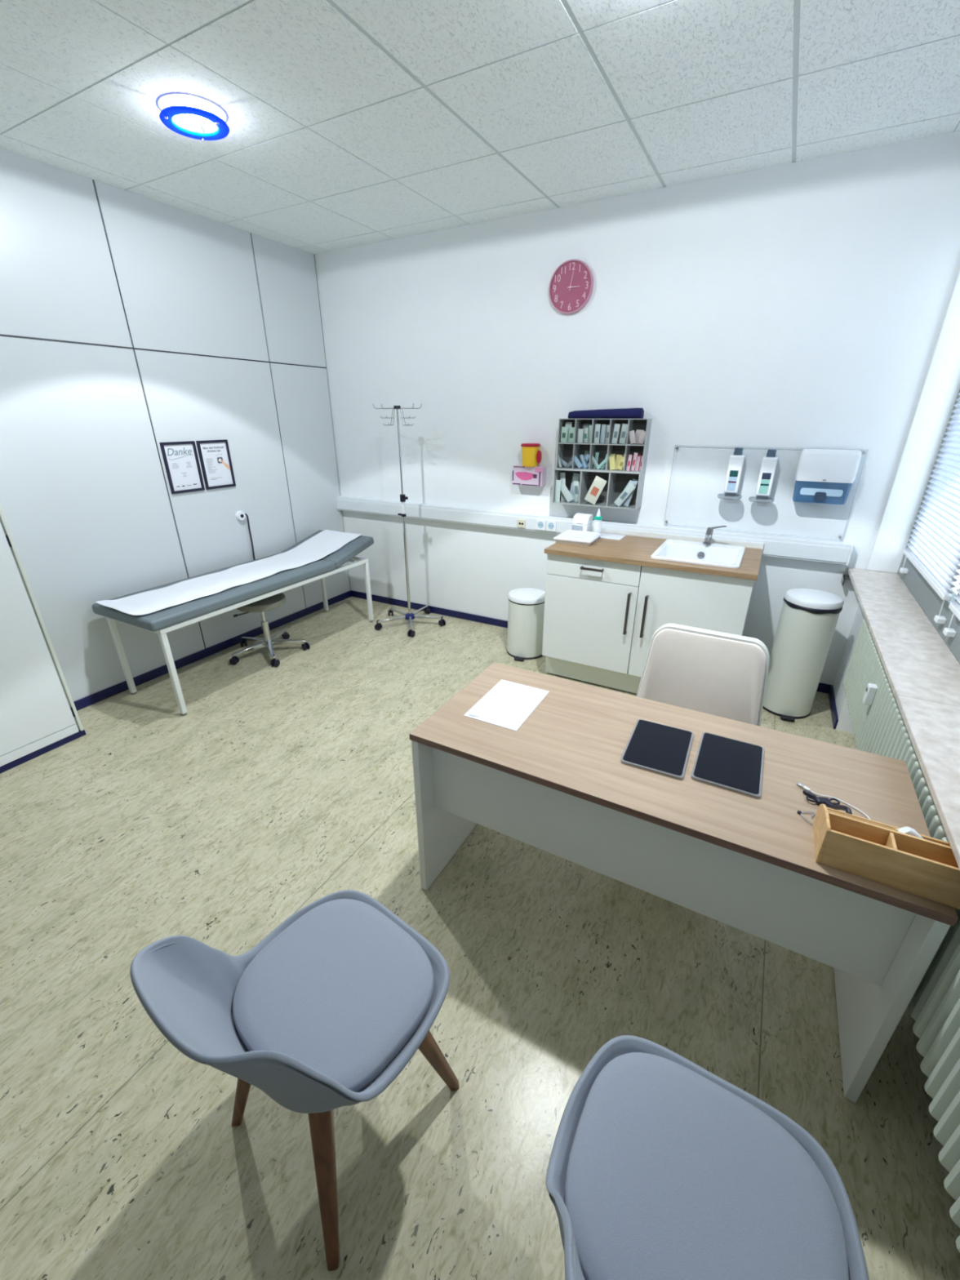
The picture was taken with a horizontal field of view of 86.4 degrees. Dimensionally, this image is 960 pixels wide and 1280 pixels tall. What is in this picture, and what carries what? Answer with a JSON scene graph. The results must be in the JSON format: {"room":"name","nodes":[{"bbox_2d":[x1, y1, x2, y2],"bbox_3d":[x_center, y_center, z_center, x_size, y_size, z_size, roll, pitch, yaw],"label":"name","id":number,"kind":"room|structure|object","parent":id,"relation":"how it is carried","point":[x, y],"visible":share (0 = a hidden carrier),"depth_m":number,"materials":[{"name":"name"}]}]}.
{"room":"examination room","nodes":[
{"label":"examination room","id":0,"kind":"room"},
{"bbox_2d":[0,148,350,701],"bbox_3d":[-2.632,-0.814,2.498,0.120,2.829,5.300,12,27,26],"label":"wall","id":1,"kind":"structure","parent":0,"point":[131,323],"depth_m":3.18,"materials":[{"name":"paint"}]},
{"bbox_2d":[159,440,204,493],"bbox_3d":[-1.999,-1.163,3.445,0.014,0.322,0.236,12,27,26],"label":"framed notice","id":2,"kind":"object","parent":1,"relation":"attached to","point":[181,462],"visible":1,"depth_m":3.44,"materials":[{"name":"paper"}]},
{"bbox_2d":[172,462,192,476],"bbox_3d":[-2.002,-1.149,3.447,0.001,0.087,0.143,12,27,26],"label":"print","id":3,"kind":"object","parent":2,"relation":"attached to","point":[179,468],"depth_m":3.44,"materials":[{"name":"grey"}]},
{"bbox_2d":[73,591,351,711],"bbox_3d":[-1.923,-0.010,4.102,0.012,0.062,2.588,12,27,26],"label":"baseboard","id":4,"kind":"structure","parent":1,"relation":"attached to","point":[102,695],"depth_m":3.80,"materials":[{"name":"plastic"}]},
{"bbox_2d":[195,439,235,489],"bbox_3d":[-1.877,-1.252,3.648,0.014,0.322,0.236,12,27,26],"label":"framed notice","id":5,"kind":"object","parent":1,"relation":"attached to","point":[215,457],"visible":1,"depth_m":3.64,"materials":[{"name":"paper"}]},
{"bbox_2d":[205,458,222,479],"bbox_3d":[-1.891,-1.216,3.638,0.001,0.142,0.095,12,27,26],"label":"print","id":6,"kind":"object","parent":5,"relation":"attached to","point":[213,466],"depth_m":3.64,"materials":[{"name":"grey"}]},
{"bbox_2d":[216,454,222,463],"bbox_3d":[-1.862,-1.300,3.659,0.001,0.066,0.046,12,27,26],"label":"print","id":7,"kind":"object","parent":5,"relation":"attached to","point":[219,457],"depth_m":3.66},
{"bbox_2d":[220,459,230,470],"bbox_3d":[-1.845,-1.265,3.704,0.001,0.082,0.066,12,27,26],"label":"print","id":8,"kind":"object","parent":5,"relation":"attached to","point":[224,464],"depth_m":3.71},
{"bbox_2d":[235,511,255,559],"bbox_3d":[-1.808,-0.752,3.978,0.036,0.496,0.092,12,27,26],"label":"lamp","id":9,"kind":"object","parent":1,"relation":"attached to","point":[240,515],"visible":0.86,"depth_m":3.91,"materials":[{"name":"white plastic"}]},
{"bbox_2d":[0,596,959,1279],"bbox_3d":[-0.695,0.954,2.109,4.500,0.100,5.500,12,27,26],"label":"floor","id":10,"kind":"structure","parent":0,"point":[287,787],"depth_m":1.60,"materials":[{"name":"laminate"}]},
{"bbox_2d":[0,504,86,773],"bbox_3d":[-2.797,-0.499,1.786,0.340,2.825,1.619,12,27,26],"label":"tall cabinet","id":11,"kind":"object","parent":10,"relation":"on","point":[39,715],"visible":1,"depth_m":2.62,"materials":[{"name":"beige paint"}]},
{"bbox_2d":[91,529,373,715],"bbox_3d":[-1.616,-0.252,3.809,0.615,0.739,1.910,12,27,26],"label":"couch","id":12,"kind":"object","parent":10,"relation":"on","point":[162,621],"visible":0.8,"depth_m":3.28,"materials":[{"name":"leather"}]},
{"bbox_2d":[95,529,361,615],"bbox_3d":[-1.636,-0.548,3.675,0.450,0.114,1.908,12,27,26],"label":"paper sheet","id":13,"kind":"object","parent":12,"relation":"on","point":[326,542],"visible":1,"depth_m":3.55,"materials":[{"name":"paper"}]},
{"bbox_2d":[229,592,310,666],"bbox_3d":[-1.639,-0.116,3.849,0.553,0.458,0.572,12,27,26],"label":"stool","id":14,"kind":"object","parent":10,"relation":"on","point":[276,601],"visible":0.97,"depth_m":3.79,"materials":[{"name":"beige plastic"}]},
{"bbox_2d":[129,889,459,1271],"bbox_3d":[-0.369,0.873,1.176,0.486,0.798,0.541,17,29,34],"label":"shell chair","id":15,"kind":"object","parent":10,"relation":"on","point":[323,1014],"visible":1,"depth_m":1.10,"materials":[{"name":"grey fabric"}]},
{"bbox_2d":[232,898,434,1092],"bbox_3d":[-0.338,0.808,1.192,0.424,0.055,0.388,17,29,34],"label":"seat cushion","id":16,"kind":"object","parent":15,"relation":"on","point":[344,988],"depth_m":1.16,"materials":[{"name":"grey fabric"}]},
{"bbox_2d":[373,403,445,637],"bbox_3d":[-0.606,-0.928,4.091,0.606,1.748,0.578,-4,24,-8],"label":"stand","id":17,"kind":"object","parent":10,"relation":"on","point":[409,616],"visible":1,"depth_m":4.25,"materials":[{"name":"silver metal"}]},
{"bbox_2d":[506,587,545,661],"bbox_3d":[0.344,-0.122,3.832,0.292,0.479,0.338,9,25,19],"label":"pedal bin","id":18,"kind":"object","parent":10,"relation":"on","point":[526,610],"visible":0.96,"depth_m":3.74,"materials":[{"name":"metal"}]},
{"bbox_2d":[542,553,754,693],"bbox_3d":[1.071,-0.131,3.351,1.168,0.880,0.646,12,27,26],"label":"base cabinet","id":19,"kind":"object","parent":10,"relation":"on","point":[602,618],"visible":0.68,"depth_m":3.12,"materials":[{"name":"beige paint"}]},
{"bbox_2d":[544,526,764,580],"bbox_3d":[1.077,-0.569,3.172,1.188,0.062,0.657,12,27,26],"label":"countertop","id":20,"kind":"structure","parent":19,"relation":"on","point":[637,547],"depth_m":3.11,"materials":[{"name":"brown wood"}]},
{"bbox_2d":[553,529,601,546],"bbox_3d":[0.647,-0.678,3.382,0.252,0.037,0.282,11,26,25],"label":"tray","id":21,"kind":"object","parent":20,"relation":"on","point":[568,536],"visible":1,"depth_m":3.31,"materials":[{"name":"white plastic"}]},
{"bbox_2d":[572,512,593,531],"bbox_3d":[0.708,-0.802,3.540,0.112,0.136,0.104,15,28,30],"label":"dispenser","id":22,"kind":"object","parent":20,"relation":"on","point":[580,522],"visible":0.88,"depth_m":3.50,"materials":[{"name":"white plastic"}]},
{"bbox_2d":[572,512,593,525],"bbox_3d":[0.709,-0.836,3.526,0.112,0.064,0.103,15,28,30],"label":"hood","id":23,"kind":"object","parent":22,"relation":"attached to","point":[579,519],"depth_m":3.50,"materials":[{"name":"white plastic"}]},
{"bbox_2d":[599,533,625,540],"bbox_3d":[0.882,-0.709,3.495,0.190,0.002,0.160,13,27,27],"label":"paper towel","id":24,"kind":"object","parent":20,"relation":"on","point":[605,535],"visible":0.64,"depth_m":3.48,"materials":[{"name":"paper"}]},
{"bbox_2d":[593,508,602,533],"bbox_3d":[0.803,-0.802,3.483,0.054,0.182,0.054,12,27,26],"label":"spray bottle","id":25,"kind":"object","parent":24,"relation":"on","point":[597,519],"visible":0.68,"depth_m":3.46,"materials":[{"name":"white"}]},
{"bbox_2d":[650,539,745,568],"bbox_3d":[1.310,-0.455,3.086,0.470,0.165,0.510,12,27,26],"label":"sink","id":26,"kind":"object","parent":20,"relation":"in","point":[675,550],"visible":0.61,"depth_m":3.16,"materials":[{"name":"white ceramic"}]},
{"bbox_2d":[702,525,726,544],"bbox_3d":[1.421,-0.651,3.169,0.132,0.127,0.117,-7,25,-16],"label":"tap","id":27,"kind":"object","parent":20,"relation":"on","point":[709,531],"visible":1,"depth_m":3.18,"materials":[{"name":"metal"}]},
{"bbox_2d":[408,662,958,1102],"bbox_3d":[0.527,0.661,1.757,1.402,0.708,0.605,12,27,26],"label":"desk","id":28,"kind":"object","parent":10,"relation":"on","point":[559,784],"visible":0.9,"depth_m":1.47,"materials":[{"name":"brown wood"}]},
{"bbox_2d":[463,679,549,731],"bbox_3d":[0.103,0.229,1.859,0.202,0.002,0.300,12,27,26],"label":"paper form","id":29,"kind":"object","parent":28,"relation":"on","point":[508,704],"visible":1,"depth_m":1.85,"materials":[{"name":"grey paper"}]},
{"bbox_2d":[620,720,693,779],"bbox_3d":[0.560,0.335,1.606,0.180,0.010,0.262,12,26,25],"label":"tablet","id":30,"kind":"object","parent":28,"relation":"on","point":[654,745],"visible":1,"depth_m":1.59,"materials":[{"name":"grey"}]},
{"bbox_2d":[690,733,764,796],"bbox_3d":[0.747,0.366,1.534,0.180,0.010,0.262,12,27,26],"label":"tablet","id":31,"kind":"object","parent":28,"relation":"on","point":[727,762],"visible":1,"depth_m":1.52,"materials":[{"name":"grey"}]},
{"bbox_2d":[796,810,814,824],"bbox_3d":[0.848,0.458,1.329,0.040,0.006,0.053,12,27,26],"label":"cable","id":32,"kind":"object","parent":28,"relation":"on","point":[799,812],"visible":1,"depth_m":1.34,"materials":[{"name":"plastic"}]},
{"bbox_2d":[802,789,852,814],"bbox_3d":[0.896,0.420,1.323,0.088,0.080,0.154,12,27,26],"label":"strap","id":33,"kind":"object","parent":28,"relation":"on","point":[819,800],"visible":0.94,"depth_m":1.37,"materials":[{"name":"black plastic"}]},
{"bbox_2d":[796,782,870,819],"bbox_3d":[0.961,0.443,1.361,0.064,0.008,0.219,-9,25,-18],"label":"charging cable","id":34,"kind":"object","parent":28,"relation":"on","point":[798,784],"visible":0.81,"depth_m":1.40,"materials":[{"name":"white plastic"}]},
{"bbox_2d":[813,804,959,910],"bbox_3d":[0.935,0.473,1.176,0.262,0.103,0.146,12,27,26],"label":"desk organizer","id":35,"kind":"object","parent":28,"relation":"on","point":[927,868],"visible":0.98,"depth_m":1.14,"materials":[{"name":"brown wood"}]},
{"bbox_2d":[897,826,924,839],"bbox_3d":[0.999,0.472,1.165,0.099,0.096,0.027,8,25,18],"label":"handset","id":36,"kind":"object","parent":35,"relation":"in","point":[907,830],"visible":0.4,"depth_m":1.15,"materials":[{"name":"white plastic"}]},
{"bbox_2d":[636,623,769,726],"bbox_3d":[0.823,0.460,2.033,0.616,0.860,0.620,13,27,27],"label":"office chair","id":37,"kind":"object","parent":10,"relation":"on","point":[722,674],"visible":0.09,"depth_m":2.09,"materials":[{"name":"beige plastic"}]},
{"bbox_2d":[545,1035,869,1279],"bbox_3d":[0.341,1.020,0.841,0.486,0.798,0.541,13,27,27],"label":"shell chair","id":38,"kind":"object","parent":10,"relation":"on","point":[660,1166],"visible":1,"depth_m":0.87,"materials":[{"name":"grey plastic"}]},
{"bbox_2d":[762,588,844,721],"bbox_3d":[1.901,0.082,3.039,0.290,0.739,0.310,-7,25,-15],"label":"pedal bin","id":39,"kind":"object","parent":10,"relation":"on","point":[809,617],"visible":0.96,"depth_m":2.94,"materials":[{"name":"metal"}]},
{"bbox_2d":[0,0,959,254],"bbox_3d":[-0.656,-1.717,0.907,4.600,0.100,5.500,12,27,26],"label":"ceiling","id":40,"kind":"structure","parent":0,"point":[351,123],"depth_m":2.03,"materials":[{"name":"tile"}]},
{"bbox_2d":[157,93,229,141],"bbox_3d":[-1.191,-2.172,2.134,0.262,0.054,0.262,12,27,26],"label":"ceiling lamp","id":41,"kind":"object","parent":40,"relation":"attached to","point":[192,112],"visible":1,"depth_m":2.11,"materials":[{"name":"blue plastic"}]},
{"bbox_2d":[314,130,959,684],"bbox_3d":[0.656,-1.335,3.667,4.600,2.829,0.120,12,27,26],"label":"wall","id":42,"kind":"structure","parent":0,"point":[801,305],"depth_m":3.17,"materials":[{"name":"paint"}]},
{"bbox_2d":[512,464,546,486],"bbox_3d":[0.364,-1.213,3.770,0.234,0.134,0.086,12,27,26],"label":"glove box","id":43,"kind":"object","parent":42,"relation":"attached to","point":[522,475],"visible":0.99,"depth_m":3.73,"materials":[{"name":"cardboard"}]},
{"bbox_2d":[515,471,533,480],"bbox_3d":[0.327,-1.199,3.745,0.157,0.058,0.001,12,27,26],"label":"print","id":44,"kind":"object","parent":43,"relation":"attached to","point":[519,476],"depth_m":3.75},
{"bbox_2d":[520,443,542,466],"bbox_3d":[0.365,-1.333,3.685,0.147,0.154,0.142,0,24,0],"label":"sharps container","id":45,"kind":"object","parent":43,"relation":"on","point":[531,455],"visible":1,"depth_m":3.64,"materials":[{"name":"yellow plastic"}]},
{"bbox_2d":[534,466,542,472],"bbox_3d":[0.421,-1.222,3.678,0.055,0.036,0.001,12,27,26],"label":"print","id":46,"kind":"object","parent":43,"relation":"attached to","point":[537,469],"depth_m":3.68},
{"bbox_2d":[548,259,593,314],"bbox_3d":[0.573,-2.226,3.229,0.290,0.290,0.032,12,27,26],"label":"wall clock","id":47,"kind":"object","parent":42,"relation":"attached to","point":[571,288],"visible":1,"depth_m":3.22,"materials":[{"name":"plastic"}]},
{"bbox_2d":[350,590,832,693],"bbox_3d":[0.495,-0.074,4.238,4.100,0.062,0.012,12,27,26],"label":"baseboard","id":48,"kind":"structure","parent":42,"relation":"attached to","point":[822,687],"depth_m":4.63,"materials":[{"name":"plastic"}]},
{"bbox_2d":[335,496,853,565],"bbox_3d":[0.428,-0.890,3.880,3.984,0.123,0.073,12,27,26],"label":"duct","id":49,"kind":"object","parent":42,"relation":"attached to","point":[784,547],"visible":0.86,"depth_m":3.74,"materials":[{"name":"plastic"}]},
{"bbox_2d":[517,519,525,528],"bbox_3d":[0.315,-0.887,3.900,0.066,0.060,0.010,12,27,26],"label":"socket","id":50,"kind":"object","parent":49,"relation":"attached to","point":[521,523],"visible":1,"depth_m":3.90,"materials":[{"name":"beige plastic"}]},
{"bbox_2d":[535,519,546,530],"bbox_3d":[0.455,-0.862,3.827,0.078,0.078,0.011,12,27,26],"label":"power socket","id":51,"kind":"object","parent":49,"relation":"attached to","point":[540,523],"visible":1,"depth_m":3.82,"materials":[{"name":"white plastic"}]},
{"bbox_2d":[546,520,556,531],"bbox_3d":[0.528,-0.846,3.790,0.078,0.078,0.011,12,27,26],"label":"power socket","id":52,"kind":"object","parent":49,"relation":"attached to","point":[551,526],"visible":1,"depth_m":3.79,"materials":[{"name":"white plastic"}]},
{"bbox_2d":[552,418,652,510],"bbox_3d":[0.809,-1.197,3.460,0.588,0.553,0.160,12,27,26],"label":"shelf unit","id":53,"kind":"object","parent":42,"relation":"attached to","point":[617,481],"visible":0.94,"depth_m":3.47,"materials":[{"name":"grey plastic"}]},
{"bbox_2d":[555,480,560,502],"bbox_3d":[0.549,-1.052,3.613,0.036,0.150,0.010,12,27,26],"label":"pouch","id":54,"kind":"object","parent":53,"relation":"in","point":[557,488],"visible":1,"depth_m":3.61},
{"bbox_2d":[560,472,565,501],"bbox_3d":[0.590,-1.086,3.630,0.056,0.198,0.010,12,27,26],"label":"pouch","id":55,"kind":"object","parent":53,"relation":"in","point":[562,478],"visible":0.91,"depth_m":3.61,"materials":[{"name":"paper"}]},
{"bbox_2d":[560,457,567,467],"bbox_3d":[0.581,-1.247,3.588,0.085,0.069,0.010,12,27,26],"label":"packet","id":56,"kind":"object","parent":53,"relation":"in","point":[562,462],"visible":0.87,"depth_m":3.58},
{"bbox_2d":[560,426,568,442],"bbox_3d":[0.574,-1.400,3.488,0.045,0.099,0.011,12,27,26],"label":"packet","id":57,"kind":"object","parent":53,"relation":"in","point":[564,429],"visible":1,"depth_m":3.48,"materials":[{"name":"cardboard"}]},
{"bbox_2d":[560,482,573,502],"bbox_3d":[0.604,-1.040,3.603,0.117,0.136,0.010,12,27,26],"label":"pouch","id":58,"kind":"object","parent":53,"relation":"in","point":[566,494],"visible":1,"depth_m":3.60,"materials":[{"name":"paper"}]},
{"bbox_2d":[564,422,572,442],"bbox_3d":[0.603,-1.421,3.499,0.045,0.128,0.010,12,27,26],"label":"packet","id":59,"kind":"object","parent":53,"relation":"in","point":[568,424],"visible":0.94,"depth_m":3.48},
{"bbox_2d":[568,426,574,442],"bbox_3d":[0.624,-1.395,3.479,0.042,0.096,0.011,13,27,26],"label":"packet","id":60,"kind":"object","parent":53,"relation":"in","point":[571,430],"visible":0.98,"depth_m":3.48,"materials":[{"name":"cardboard"}]},
{"bbox_2d":[569,472,580,501],"bbox_3d":[0.668,-1.081,3.622,0.076,0.195,0.010,12,27,26],"label":"pouch","id":61,"kind":"object","parent":53,"relation":"in","point":[571,491],"visible":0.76,"depth_m":3.62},
{"bbox_2d":[573,475,579,502],"bbox_3d":[0.680,-1.064,3.603,0.069,0.179,0.011,12,27,26],"label":"pouch","id":62,"kind":"object","parent":53,"relation":"in","point":[575,478],"visible":0.83,"depth_m":3.60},
{"bbox_2d":[572,455,582,468],"bbox_3d":[0.668,-1.222,3.510,0.081,0.085,0.010,12,27,26],"label":"packet","id":63,"kind":"object","parent":53,"relation":"in","point":[576,460],"visible":1,"depth_m":3.51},
{"bbox_2d":[577,428,583,443],"bbox_3d":[0.676,-1.372,3.439,0.036,0.088,0.010,12,27,26],"label":"packet","id":64,"kind":"object","parent":53,"relation":"in","point":[580,431],"visible":1,"depth_m":3.44,"materials":[{"name":"cardboard"}]},
{"bbox_2d":[579,453,586,468],"bbox_3d":[0.708,-1.223,3.504,0.058,0.093,0.010,12,27,26],"label":"packet","id":65,"kind":"object","parent":53,"relation":"in","point":[582,458],"visible":1,"depth_m":3.50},
{"bbox_2d":[583,427,587,443],"bbox_3d":[0.711,-1.374,3.435,0.034,0.094,0.011,12,27,26],"label":"packet","id":66,"kind":"object","parent":53,"relation":"in","point":[585,429],"visible":1,"depth_m":3.43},
{"bbox_2d":[582,423,590,442],"bbox_3d":[0.718,-1.397,3.459,0.050,0.118,0.010,12,27,26],"label":"packet","id":67,"kind":"object","parent":53,"relation":"in","point":[584,425],"visible":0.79,"depth_m":3.44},
{"bbox_2d":[587,425,591,443],"bbox_3d":[0.743,-1.382,3.432,0.034,0.111,0.010,12,27,26],"label":"packet","id":68,"kind":"object","parent":53,"relation":"in","point":[590,426],"visible":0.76,"depth_m":3.43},
{"bbox_2d":[591,456,598,468],"bbox_3d":[0.784,-1.210,3.483,0.073,0.084,0.010,12,27,26],"label":"packet","id":69,"kind":"object","parent":53,"relation":"in","point":[593,460],"visible":0.87,"depth_m":3.48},
{"bbox_2d":[584,475,606,504],"bbox_3d":[0.786,-1.019,3.484,0.146,0.193,0.011,12,27,26],"label":"pouch","id":70,"kind":"object","parent":53,"relation":"in","point":[597,486],"visible":1,"depth_m":3.48,"materials":[{"name":"paper"}]},
{"bbox_2d":[593,452,599,468],"bbox_3d":[0.794,-1.224,3.489,0.029,0.106,0.010,12,27,26],"label":"packet","id":71,"kind":"object","parent":53,"relation":"in","point":[597,455],"visible":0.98,"depth_m":3.48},
{"bbox_2d":[594,423,600,443],"bbox_3d":[0.775,-1.364,3.382,0.034,0.118,0.011,12,27,26],"label":"packet","id":72,"kind":"object","parent":53,"relation":"in","point":[597,434],"visible":1,"depth_m":3.38,"materials":[{"name":"cardboard"}]},
{"bbox_2d":[600,424,606,443],"bbox_3d":[0.812,-1.361,3.380,0.030,0.115,0.010,13,27,26],"label":"packet","id":73,"kind":"object","parent":53,"relation":"in","point":[603,426],"visible":1,"depth_m":3.38,"materials":[{"name":"cardboard"}]},
{"bbox_2d":[596,456,609,469],"bbox_3d":[0.827,-1.188,3.429,0.087,0.089,0.010,12,27,26],"label":"packet","id":74,"kind":"object","parent":53,"relation":"in","point":[604,461],"visible":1,"depth_m":3.43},
{"bbox_2d":[568,408,644,418],"bbox_3d":[0.817,-1.485,3.352,0.490,0.062,0.096,12,27,26],"label":"bolster","id":75,"kind":"object","parent":53,"relation":"on","point":[621,413],"visible":1,"depth_m":3.30,"materials":[{"name":"blue fabric"}]},
{"bbox_2d":[604,424,609,443],"bbox_3d":[0.846,-1.360,3.379,0.036,0.113,0.011,12,27,26],"label":"packet","id":76,"kind":"object","parent":53,"relation":"in","point":[606,437],"visible":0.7,"depth_m":3.38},
{"bbox_2d":[608,456,615,470],"bbox_3d":[0.879,-1.177,3.402,0.049,0.090,0.010,12,27,26],"label":"packet","id":77,"kind":"object","parent":53,"relation":"in","point":[611,460],"visible":1,"depth_m":3.40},
{"bbox_2d":[611,423,620,444],"bbox_3d":[0.884,-1.341,3.327,0.046,0.121,0.011,12,27,26],"label":"packet","id":78,"kind":"object","parent":53,"relation":"in","point":[616,428],"visible":1,"depth_m":3.32,"materials":[{"name":"cardboard"}]},
{"bbox_2d":[614,454,622,470],"bbox_3d":[0.922,-1.185,3.410,0.046,0.098,0.010,12,27,26],"label":"packet","id":79,"kind":"object","parent":53,"relation":"in","point":[619,457],"visible":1,"depth_m":3.40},
{"bbox_2d":[617,456,626,470],"bbox_3d":[0.940,-1.169,3.388,0.059,0.087,0.011,12,27,26],"label":"packet","id":80,"kind":"object","parent":53,"relation":"in","point":[620,465],"visible":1,"depth_m":3.39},
{"bbox_2d":[618,423,627,444],"bbox_3d":[0.932,-1.337,3.318,0.050,0.121,0.011,12,27,26],"label":"packet","id":81,"kind":"object","parent":53,"relation":"in","point":[624,427],"visible":1,"depth_m":3.31,"materials":[{"name":"cardboard"}]},
{"bbox_2d":[613,482,635,506],"bbox_3d":[0.963,-0.965,3.401,0.134,0.160,0.011,12,27,26],"label":"pouch","id":82,"kind":"object","parent":53,"relation":"in","point":[630,487],"visible":1,"depth_m":3.40,"materials":[{"name":"plastic"}]},
{"bbox_2d":[619,480,635,506],"bbox_3d":[0.970,-0.977,3.411,0.121,0.175,0.010,12,27,26],"label":"pouch","id":83,"kind":"object","parent":53,"relation":"in","point":[630,481],"visible":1,"depth_m":3.37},
{"bbox_2d":[626,454,632,471],"bbox_3d":[0.977,-1.161,3.350,0.029,0.101,0.011,12,27,26],"label":"packet","id":84,"kind":"object","parent":53,"relation":"in","point":[629,459],"visible":1,"depth_m":3.35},
{"bbox_2d":[622,478,638,506],"bbox_3d":[1.003,-0.981,3.408,0.081,0.183,0.010,12,27,26],"label":"pouch","id":85,"kind":"object","parent":53,"relation":"in","point":[626,503],"visible":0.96,"depth_m":3.42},
{"bbox_2d":[629,430,635,444],"bbox_3d":[0.979,-1.303,3.286,0.052,0.084,0.010,12,27,26],"label":"packet","id":86,"kind":"object","parent":53,"relation":"in","point":[632,434],"visible":1,"depth_m":3.28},
{"bbox_2d":[631,452,637,471],"bbox_3d":[1.009,-1.166,3.347,0.034,0.114,0.011,12,27,26],"label":"packet","id":87,"kind":"object","parent":53,"relation":"in","point":[635,455],"visible":1,"depth_m":3.34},
{"bbox_2d":[634,456,640,471],"bbox_3d":[1.034,-1.157,3.355,0.027,0.091,0.010,12,27,26],"label":"packet","id":88,"kind":"object","parent":53,"relation":"in","point":[637,461],"visible":1,"depth_m":3.35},
{"bbox_2d":[635,429,642,444],"bbox_3d":[1.022,-1.309,3.296,0.044,0.087,0.010,12,27,26],"label":"packet","id":89,"kind":"object","parent":53,"relation":"in","point":[638,432],"visible":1,"depth_m":3.29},
{"bbox_2d":[638,431,645,444],"bbox_3d":[1.040,-1.296,3.272,0.053,0.082,0.010,12,27,26],"label":"packet","id":90,"kind":"object","parent":53,"relation":"in","point":[642,438],"visible":0.98,"depth_m":3.27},
{"bbox_2d":[717,447,745,500],"bbox_3d":[1.536,-1.007,3.094,0.138,0.292,0.144,12,27,26],"label":"dispenser","id":91,"kind":"object","parent":42,"relation":"attached to","point":[736,460],"visible":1,"depth_m":3.10,"materials":[{"name":"white plastic"}]},
{"bbox_2d":[717,493,742,500],"bbox_3d":[1.536,-0.887,3.147,0.138,0.030,0.144,12,27,26],"label":"drip tray","id":92,"kind":"object","parent":91,"relation":"on","point":[723,497],"depth_m":3.15,"materials":[{"name":"grey"}]},
{"bbox_2d":[748,448,777,502],"bbox_3d":[1.690,-0.967,3.018,0.138,0.292,0.144,12,27,26],"label":"dispenser","id":93,"kind":"object","parent":42,"relation":"attached to","point":[768,466],"visible":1,"depth_m":3.02,"materials":[{"name":"white plastic"}]},
{"bbox_2d":[748,496,774,502],"bbox_3d":[1.691,-0.847,3.071,0.138,0.030,0.144,12,27,26],"label":"drip tray","id":94,"kind":"object","parent":93,"relation":"on","point":[753,500],"depth_m":3.07,"materials":[{"name":"grey"}]},
{"bbox_2d":[663,444,867,540],"bbox_3d":[1.690,-0.916,3.140,1.015,0.503,0.020,12,27,26],"label":"pane","id":95,"kind":"object","parent":42,"relation":"attached to","point":[863,452],"visible":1,"depth_m":3.08,"materials":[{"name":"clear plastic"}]},
{"bbox_2d":[792,448,861,504],"bbox_3d":[1.957,-0.928,2.904,0.286,0.287,0.098,12,27,26],"label":"paper towel dispenser","id":96,"kind":"object","parent":42,"relation":"attached to","point":[823,476],"visible":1,"depth_m":2.87,"materials":[{"name":"white plastic"}]},
{"bbox_2d":[813,492,826,501],"bbox_3d":[1.935,-0.816,2.910,0.056,0.050,0.002,12,27,26],"label":"outlet","id":97,"kind":"object","parent":96,"relation":"attached to","point":[818,496],"depth_m":2.91,"materials":[{"name":"plastic"}]},
{"bbox_2d":[840,574,850,585],"bbox_3d":[2.192,-0.430,3.020,0.048,0.210,0.069,12,27,26],"label":"bracket","id":98,"kind":"object","parent":42,"relation":"attached to","point":[844,576],"visible":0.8,"depth_m":3.04,"materials":[{"name":"metal"}]},
{"bbox_2d":[866,267,959,573],"bbox_3d":[2.336,-1.312,2.575,0.152,1.994,0.022,12,27,26],"label":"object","id":99,"kind":"structure","parent":42,"relation":"attached to","point":[940,389],"depth_m":2.69,"materials":[{"name":"paint"}]},
{"bbox_2d":[832,602,865,733],"bbox_3d":[1.150,0.022,0.584,0.320,2.829,5.300,12,27,26],"label":"wall","id":100,"kind":"structure","parent":0,"point":[844,724],"depth_m":3.03,"materials":[{"name":"paint"}]},
{"bbox_2d":[828,685,838,728],"bbox_3d":[1.056,1.270,1.184,0.132,0.062,5.288,12,27,26],"label":"baseboard","id":101,"kind":"structure","parent":100,"relation":"attached to","point":[831,694],"depth_m":3.10,"materials":[{"name":"plastic"}]},
{"bbox_2d":[842,618,959,1253],"bbox_3d":[1.244,0.626,1.367,0.210,0.372,3.136,12,27,26],"label":"radiator","id":102,"kind":"object","parent":100,"relation":"attached to","point":[878,726],"visible":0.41,"depth_m":1.16,"materials":[{"name":"metal"}]},
{"bbox_2d":[847,567,959,870],"bbox_3d":[1.031,0.536,0.883,0.254,0.022,5.300,12,27,26],"label":"windowsill","id":103,"kind":"structure","parent":100,"relation":"attached to","point":[922,673],"depth_m":1.77,"materials":[{"name":"beige stone"}]},
{"bbox_2d":[897,388,959,639],"bbox_3d":[2.161,-0.972,2.148,0.060,1.715,1.115,12,27,26],"label":"window","id":104,"kind":"structure","parent":100,"relation":"in","point":[927,598],"depth_m":2.44,"materials":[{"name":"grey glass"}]},
{"bbox_2d":[899,387,959,624],"bbox_3d":[2.084,-0.958,2.113,0.040,1.612,0.885,12,27,26],"label":"blind","id":105,"kind":"object","parent":104,"relation":"attached to","point":[933,549],"visible":1,"depth_m":2.34,"materials":[{"name":"plastic"}]},
{"bbox_2d":[942,582,959,637],"bbox_3d":[1.605,-0.608,1.320,0.040,1.612,0.905,12,27,26],"label":"blind","id":106,"kind":"object","parent":104,"relation":"attached to","point":[954,606],"visible":1,"depth_m":1.94,"materials":[{"name":"plastic"}]},
{"bbox_2d":[943,614,959,663],"bbox_3d":[1.648,-0.597,1.299,0.060,1.715,1.005,12,27,26],"label":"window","id":107,"kind":"structure","parent":100,"relation":"in","point":[953,643],"depth_m":1.95,"materials":[{"name":"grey glass"}]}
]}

